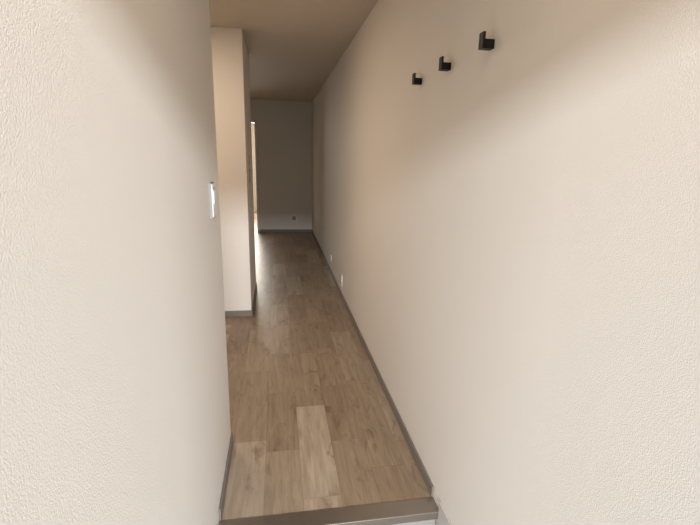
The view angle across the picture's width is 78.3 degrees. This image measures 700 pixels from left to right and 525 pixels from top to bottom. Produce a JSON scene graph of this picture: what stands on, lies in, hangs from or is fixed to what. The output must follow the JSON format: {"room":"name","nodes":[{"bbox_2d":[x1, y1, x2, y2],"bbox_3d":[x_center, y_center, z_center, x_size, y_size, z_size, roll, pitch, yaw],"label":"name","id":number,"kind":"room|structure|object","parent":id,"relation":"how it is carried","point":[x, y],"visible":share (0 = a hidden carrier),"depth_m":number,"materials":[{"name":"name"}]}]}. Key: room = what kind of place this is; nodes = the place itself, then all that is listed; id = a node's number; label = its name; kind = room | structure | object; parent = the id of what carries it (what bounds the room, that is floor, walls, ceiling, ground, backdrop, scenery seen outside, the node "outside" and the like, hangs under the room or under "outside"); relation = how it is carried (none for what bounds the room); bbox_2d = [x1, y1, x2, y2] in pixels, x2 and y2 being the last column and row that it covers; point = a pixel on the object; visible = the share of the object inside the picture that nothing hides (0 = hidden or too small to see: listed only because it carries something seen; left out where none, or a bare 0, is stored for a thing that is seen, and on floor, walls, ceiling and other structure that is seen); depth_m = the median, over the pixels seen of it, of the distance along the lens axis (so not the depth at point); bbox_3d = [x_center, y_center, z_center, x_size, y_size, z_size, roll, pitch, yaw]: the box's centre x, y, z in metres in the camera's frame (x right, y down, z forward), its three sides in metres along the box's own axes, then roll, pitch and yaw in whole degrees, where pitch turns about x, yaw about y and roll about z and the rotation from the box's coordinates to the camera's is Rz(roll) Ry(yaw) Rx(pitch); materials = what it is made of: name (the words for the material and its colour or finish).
{"room":"entryway","nodes":[
{"label":"entryway","id":0,"kind":"room"},
{"bbox_2d":[0,0,230,524],"bbox_3d":[-0.409,0.208,0.562,0.120,2.610,2.850,-1,14,-9],"label":"wall","id":1,"kind":"structure","parent":0,"point":[115,408],"depth_m":0.65,"materials":[{"name":"paint"}]},
{"bbox_2d":[208,182,216,218],"bbox_3d":[-0.530,-0.242,1.667,0.016,0.135,0.090,-1,14,-9],"label":"light switch","id":2,"kind":"object","parent":1,"relation":"attached to","point":[212,192],"visible":1,"depth_m":1.64,"materials":[{"name":"white plastic"}]},
{"bbox_2d":[219,433,232,520],"bbox_3d":[-0.620,0.953,1.949,0.129,0.055,0.499,-1,14,-9],"label":"baseboard","id":3,"kind":"structure","parent":1,"relation":"attached to","point":[222,498],"depth_m":1.90,"materials":[{"name":"grey wood"}]},
{"bbox_2d":[251,123,256,211],"bbox_3d":[-2.363,-2.070,9.470,4.700,2.510,3.110,-1,14,-9],"label":"wall","id":4,"kind":"structure","parent":0,"point":[252,124],"depth_m":10.89,"materials":[{"name":"paint"}]},
{"bbox_2d":[250,99,311,228],"bbox_3d":[-1.782,-1.691,7.976,2.145,2.510,0.120,-1,14,-9],"label":"wall","id":5,"kind":"structure","parent":0,"point":[284,128],"depth_m":7.97,"materials":[{"name":"paint"}]},
{"bbox_2d":[251,120,258,231],"bbox_3d":[-2.145,-1.568,7.944,0.875,2.030,0.144,-1,14,-9],"label":"trim","id":6,"kind":"structure","parent":5,"relation":"attached to","point":[252,121],"depth_m":7.92,"materials":[{"name":"grey wood"}]},
{"bbox_2d":[259,229,311,231],"bbox_3d":[-1.236,-0.610,8.271,0.991,0.055,0.009,-1,14,-9],"label":"baseboard","id":7,"kind":"structure","parent":5,"relation":"attached to","point":[260,230],"depth_m":8.27,"materials":[{"name":"grey wood"}]},
{"bbox_2d":[291,215,296,220],"bbox_3d":[-1.073,-0.848,8.238,0.120,0.120,0.011,-1,14,-9],"label":"wall outlet","id":8,"kind":"object","parent":5,"relation":"attached to","point":[293,217],"visible":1,"depth_m":8.23,"materials":[{"name":"white plastic"}]},
{"bbox_2d":[209,0,377,101],"bbox_3d":[-1.010,-1.869,3.290,2.385,0.100,9.260,-1,14,-9],"label":"ceiling","id":9,"kind":"structure","parent":0,"point":[293,46],"depth_m":3.55,"materials":[{"name":"paint"}]},
{"bbox_2d":[221,212,430,520],"bbox_3d":[-1.820,-0.076,6.403,4.500,0.120,9.910,-1,14,-9],"label":"floor","id":10,"kind":"structure","parent":0,"point":[314,426],"depth_m":2.54,"materials":[{"name":"brown wood"}]},
{"bbox_2d":[211,26,255,310],"bbox_3d":[-1.562,-0.769,3.982,1.245,2.390,0.900,-1,14,-9],"label":"wall partition","id":11,"kind":"structure","parent":10,"relation":"on","point":[230,55],"depth_m":3.63,"materials":[{"name":"white paint"}]},
{"bbox_2d":[219,497,437,524],"bbox_3d":[-0.076,1.097,1.773,0.900,0.123,0.082,-1,14,-9],"label":"step nosing","id":12,"kind":"structure","parent":10,"relation":"attached to","point":[422,511],"depth_m":1.77,"materials":[{"name":"wood"}]},
{"bbox_2d":[312,0,699,524],"bbox_3d":[0.077,-0.573,3.797,0.120,2.610,9.260,-1,14,-9],"label":"wall","id":13,"kind":"structure","parent":0,"point":[512,233],"depth_m":1.12,"materials":[{"name":"paint"}]},
{"bbox_2d":[312,230,433,496],"bbox_3d":[-0.192,0.188,5.111,0.009,0.055,6.780,-1,14,-9],"label":"baseboard","id":14,"kind":"structure","parent":13,"relation":"attached to","point":[425,476],"depth_m":2.56,"materials":[{"name":"grey wood"}]},
{"bbox_2d":[412,73,421,84],"bbox_3d":[0.301,-0.823,1.930,0.038,0.046,0.030,-1,14,-9],"label":"coat hook","id":15,"kind":"object","parent":13,"relation":"attached to","point":[415,81],"visible":1,"depth_m":1.92,"materials":[{"name":"black metal"}]},
{"bbox_2d":[437,502,451,524],"bbox_3d":[0.106,1.338,0.695,0.900,0.175,2.158,-1,14,-9],"label":"baseboard","id":16,"kind":"structure","parent":13,"relation":"attached to","point":[443,519],"depth_m":1.74,"materials":[{"name":"white wood"}]},
{"bbox_2d":[438,56,450,70],"bbox_3d":[0.355,-0.744,1.609,0.038,0.046,0.030,-1,14,-9],"label":"coat hook","id":17,"kind":"object","parent":13,"relation":"attached to","point":[443,66],"visible":1,"depth_m":1.60,"materials":[{"name":"black metal"}]},
{"bbox_2d":[478,31,494,50],"bbox_3d":[0.410,-0.664,1.288,0.038,0.046,0.030,-1,14,-9],"label":"coat hook","id":18,"kind":"object","parent":13,"relation":"attached to","point":[485,44],"visible":1,"depth_m":1.28,"materials":[{"name":"black metal"}]},
{"bbox_3d":[-1.824,-0.917,4.815,1.245,2.510,6.530,-1,14,-9],"label":"wall","id":19,"kind":"structure","parent":0,"visible":0},
{"bbox_2d":[225,282,256,316],"bbox_3d":[-1.583,0.364,4.261,1.254,0.055,0.918,-1,14,-9],"label":"baseboard","id":20,"kind":"structure","parent":19,"relation":"attached to","point":[242,312],"depth_m":3.91,"materials":[{"name":"grey wood"}]}
]}

